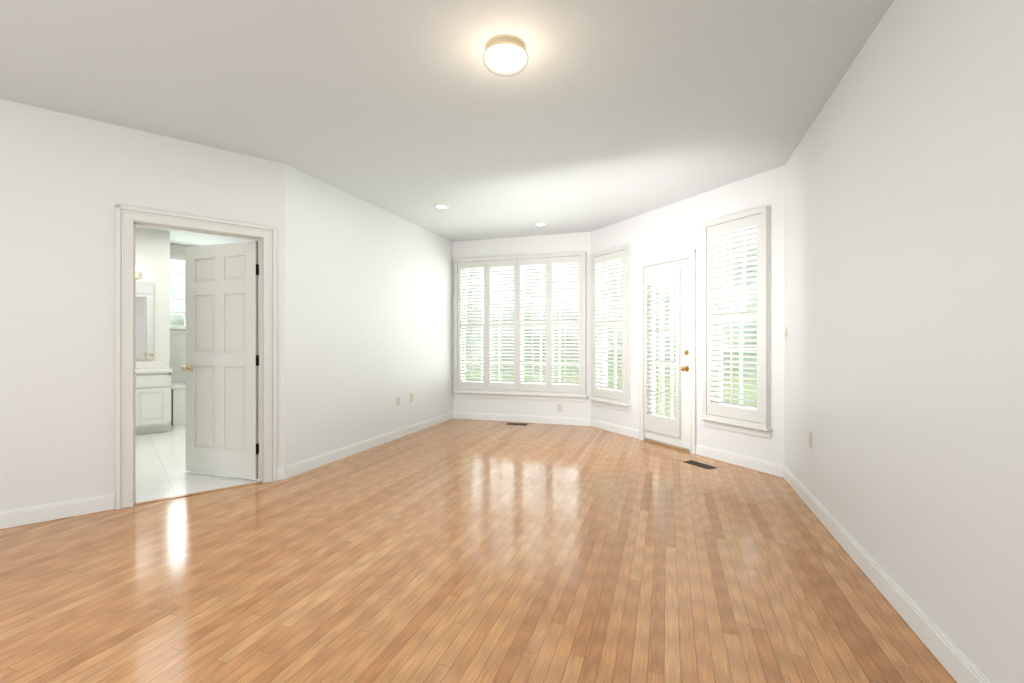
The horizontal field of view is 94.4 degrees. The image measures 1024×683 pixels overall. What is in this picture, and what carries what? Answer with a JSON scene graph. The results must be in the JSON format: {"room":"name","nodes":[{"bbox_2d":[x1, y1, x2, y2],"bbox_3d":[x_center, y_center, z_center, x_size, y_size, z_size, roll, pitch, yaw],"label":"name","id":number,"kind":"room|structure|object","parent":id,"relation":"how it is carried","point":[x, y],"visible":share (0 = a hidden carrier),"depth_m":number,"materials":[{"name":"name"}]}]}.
{"room":"empty bedroom","nodes":[
{"label":"empty bedroom","id":0,"kind":"room"},
{"bbox_2d":[0,99,284,511],"bbox_3d":[-3.000,-0.175,3.316,2.600,2.740,0.120,0,0,-41],"label":"wall","id":1,"kind":"structure","parent":0,"point":[68,182],"depth_m":3.24,"materials":[{"name":"white paint"}]},
{"bbox_2d":[115,204,276,509],"bbox_3d":[-2.468,0.110,3.771,1.056,2.171,0.168,0,0,-41],"label":"door frame","id":2,"kind":"structure","parent":1,"relation":"attached to","point":[128,219],"depth_m":3.52,"materials":[{"name":"white wood"}]},
{"bbox_2d":[181,241,258,479],"bbox_3d":[-2.579,0.161,4.207,0.849,2.045,0.197,0,0,19],"label":"door","id":3,"kind":"structure","parent":1,"relation":"in","point":[221,368],"depth_m":4.18,"materials":[{"name":"white wood"}]},
{"bbox_2d":[0,466,286,529],"bbox_3d":[-2.951,1.139,3.268,2.612,0.112,0.016,0,0,-40],"label":"baseboard","id":4,"kind":"structure","parent":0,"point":[46,512],"depth_m":3.18,"materials":[{"name":"white wood"}]},
{"bbox_2d":[136,361,167,368],"bbox_3d":[-5.524,0.320,6.057,1.845,0.100,0.020,0,0,-41],"label":"backsplash","id":5,"kind":"structure","parent":0,"relation":"attached to","point":[139,364],"depth_m":6.51,"materials":[{"name":"white tile"}]},
{"bbox_2d":[136,228,169,367],"bbox_3d":[-6.154,-0.175,6.198,2.650,2.740,1.000,0,0,-41],"label":"wall","id":6,"kind":"structure","parent":0,"point":[152,256],"depth_m":6.59,"materials":[{"name":"white paint"}]},
{"bbox_2d":[136,282,153,359],"bbox_3d":[-5.572,-0.280,6.029,1.631,1.070,0.010,0,0,-40],"label":"bathroom mirror","id":7,"kind":"object","parent":6,"relation":"attached to","point":[144,320],"visible":0.23,"depth_m":6.49,"materials":[{"name":"white mirror"}]},
{"bbox_2d":[170,244,192,381],"bbox_3d":[-5.672,-0.175,7.366,5.200,2.740,0.150,0,0,-41],"label":"wall","id":8,"kind":"structure","parent":0,"point":[177,352],"depth_m":7.57,"materials":[{"name":"white paint"}]},
{"bbox_2d":[170,253,185,333],"bbox_3d":[-5.120,-0.755,7.798,1.080,1.280,0.210,0,0,-41],"label":"window","id":9,"kind":"structure","parent":8,"relation":"in","point":[175,329],"depth_m":7.59,"materials":[{"name":"white"}]},
{"bbox_2d":[136,423,258,504],"bbox_3d":[-4.113,1.246,5.542,5.200,0.098,4.950,0,0,-41],"label":"floor","id":10,"kind":"structure","parent":0,"point":[161,472],"depth_m":4.29,"materials":[{"name":"tile"}]},
{"bbox_2d":[136,373,170,434],"bbox_3d":[-5.348,0.800,5.848,1.821,0.790,0.566,0,0,-41],"label":"bathroom vanity","id":11,"kind":"object","parent":10,"relation":"on","point":[153,396],"depth_m":6.11,"materials":[{"name":"white wood"}]},
{"bbox_2d":[136,369,171,372],"bbox_3d":[-5.344,0.387,5.847,1.846,0.035,0.574,0,0,-41],"label":"countertop","id":12,"kind":"structure","parent":11,"relation":"on","point":[137,370],"depth_m":6.14,"materials":[{"name":"white stone"}]},
{"bbox_2d":[171,382,185,424],"bbox_3d":[-4.311,0.920,7.789,2.180,0.550,0.964,0,0,-41],"label":"bathtub","id":13,"kind":"object","parent":10,"relation":"on","point":[178,403],"visible":0.21,"depth_m":6.80,"materials":[{"name":"white ceramic"}]},
{"bbox_2d":[285,164,452,465],"bbox_3d":[-1.490,-0.175,5.826,0.150,2.740,3.553,0,0,18],"label":"wall","id":14,"kind":"structure","parent":0,"point":[368,313],"depth_m":5.08,"materials":[{"name":"white paint"}]},
{"bbox_2d":[284,412,452,479],"bbox_3d":[-1.438,1.139,5.718,0.016,0.112,3.405,0,0,18],"label":"baseboard","id":15,"kind":"structure","parent":14,"relation":"attached to","point":[303,466],"depth_m":5.06,"materials":[{"name":"white wood"}]},
{"bbox_2d":[0,0,893,245],"bbox_3d":[-2.896,-1.605,4.208,10.076,0.120,8.789,0,0,18],"label":"ceiling","id":16,"kind":"structure","parent":0,"point":[593,115],"depth_m":2.89,"materials":[{"name":"white paint"}]},
{"bbox_2d":[434,204,448,208],"bbox_3d":[-0.805,-1.540,5.418,0.176,0.008,0.176,0,0,18],"label":"recessed light","id":17,"kind":"object","parent":16,"relation":"in","point":[440,206],"visible":1,"depth_m":5.41,"materials":[{"name":"white"}]},
{"bbox_2d":[483,34,528,76],"bbox_3d":[-0.034,-1.482,2.491,0.242,0.126,0.242,0,0,18],"label":"ceiling lamp","id":18,"kind":"object","parent":16,"relation":"attached to","point":[505,55],"visible":1,"depth_m":2.42,"materials":[{"name":"beige glass"}]},
{"bbox_2d":[534,223,546,225],"bbox_3d":[0.380,-1.540,6.245,0.176,0.008,0.176,0,0,18],"label":"recessed light","id":19,"kind":"object","parent":16,"relation":"in","point":[540,224],"visible":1,"depth_m":6.25,"materials":[{"name":"white"}]},
{"bbox_2d":[0,419,954,682],"bbox_3d":[-0.839,1.255,3.111,5.483,0.120,7.987,0,0,18],"label":"floor","id":20,"kind":"structure","parent":0,"point":[470,551],"depth_m":2.37,"materials":[{"name":"brown wood"}]},
{"bbox_2d":[507,423,526,424],"bbox_3d":[0.071,1.192,6.845,0.305,0.006,0.110,0,0,14],"label":"floor air vent","id":21,"kind":"object","parent":20,"relation":"in","point":[516,424],"visible":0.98,"depth_m":6.82,"materials":[{"name":"brown metal"}]},
{"bbox_2d":[683,460,716,468],"bbox_3d":[1.817,1.192,4.590,0.110,0.006,0.305,0,0,-27],"label":"floor air vent","id":22,"kind":"object","parent":20,"relation":"in","point":[699,464],"visible":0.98,"depth_m":4.58,"materials":[{"name":"brown metal"}]},
{"bbox_2d":[453,232,590,417],"bbox_3d":[0.124,-0.175,7.082,2.452,2.740,0.160,0,0,18],"label":"wall","id":23,"kind":"structure","parent":0,"point":[548,244],"depth_m":6.95,"materials":[{"name":"white paint"}]},
{"bbox_2d":[453,251,587,401],"bbox_3d":[0.103,-0.206,7.048,2.055,2.124,0.238,0,0,18],"label":"window","id":24,"kind":"structure","parent":23,"relation":"in","point":[518,388],"depth_m":6.96,"materials":[{"name":"white wood"}]},
{"bbox_2d":[453,411,590,425],"bbox_3d":[0.096,1.139,6.998,2.132,0.112,0.016,0,0,18],"label":"baseboard","id":25,"kind":"structure","parent":23,"relation":"attached to","point":[572,421],"depth_m":6.97,"materials":[{"name":"white wood"}]},
{"bbox_2d":[558,404,561,411],"bbox_3d":[0.688,0.950,6.808,0.070,0.115,0.008,0,0,18],"label":"electrical outlet","id":26,"kind":"object","parent":23,"relation":"attached to","point":[559,407],"visible":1,"depth_m":6.80,"materials":[{"name":"beige plastic"}]},
{"bbox_2d":[591,165,784,464],"bbox_3d":[1.857,-0.175,5.376,0.160,2.740,2.988,0,0,-27],"label":"wall","id":27,"kind":"structure","parent":0,"point":[674,228],"depth_m":4.92,"materials":[{"name":"white paint"}]},
{"bbox_2d":[589,244,631,411],"bbox_3d":[1.350,-0.169,6.292,0.238,2.099,0.795,0,0,-27],"label":"window","id":28,"kind":"structure","parent":27,"relation":"in","point":[603,395],"depth_m":6.24,"materials":[{"name":"white wood"}]},
{"bbox_2d":[644,258,689,448],"bbox_3d":[1.750,0.135,5.398,0.125,2.061,0.712,0,0,-27],"label":"exterior door","id":29,"kind":"structure","parent":27,"relation":"in","point":[671,430],"depth_m":5.36,"materials":[{"name":"white wood"}]},
{"bbox_2d":[639,249,695,454],"bbox_3d":[1.831,0.110,5.435,0.214,2.170,0.860,0,0,-27],"label":"door frame","id":30,"kind":"structure","parent":27,"relation":"attached to","point":[690,254],"depth_m":5.18,"materials":[{"name":"white wood"}]},
{"bbox_2d":[590,419,783,477],"bbox_3d":[1.742,1.139,5.408,0.016,0.112,2.828,0,0,-27],"label":"baseboard","id":31,"kind":"structure","parent":27,"relation":"attached to","point":[762,466],"depth_m":4.70,"materials":[{"name":"white wood"}]},
{"bbox_2d":[699,205,771,438],"bbox_3d":[2.204,-0.176,4.604,0.238,2.094,0.750,0,0,-27],"label":"window","id":32,"kind":"structure","parent":27,"relation":"in","point":[719,413],"depth_m":4.55,"materials":[{"name":"white wood"}]},
{"bbox_2d":[785,0,1023,682],"bbox_3d":[1.505,-0.175,1.204,0.160,2.740,6.147,0,0,18],"label":"wall","id":33,"kind":"structure","parent":0,"point":[904,281],"depth_m":1.89,"materials":[{"name":"white paint"}]},
{"bbox_2d":[784,327,787,339],"bbox_3d":[2.357,-0.067,4.087,0.019,0.115,0.070,0,0,18],"label":"light switch","id":34,"kind":"object","parent":33,"relation":"attached to","point":[786,333],"visible":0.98,"depth_m":4.06,"materials":[{"name":"beige plastic"}]},
{"bbox_2d":[809,431,811,448],"bbox_3d":[2.135,0.705,3.392,0.008,0.115,0.070,0,0,18],"label":"electrical outlet","id":35,"kind":"object","parent":33,"relation":"attached to","point":[810,439],"visible":1,"depth_m":3.38,"materials":[{"name":"beige plastic"}]},
{"bbox_2d":[783,465,989,682],"bbox_3d":[1.446,1.139,1.308,0.016,0.112,5.987,0,0,18],"label":"baseboard","id":36,"kind":"structure","parent":33,"relation":"attached to","point":[954,661],"depth_m":2.08,"materials":[{"name":"white wood"}]},
{"label":"outside","id":37,"kind":"structure","parent":0,"visible":0},
{"bbox_2d":[170,231,756,418],"bbox_3d":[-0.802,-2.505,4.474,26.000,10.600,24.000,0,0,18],"label":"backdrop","id":38,"kind":"structure","parent":37,"point":[178,294],"depth_m":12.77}
]}

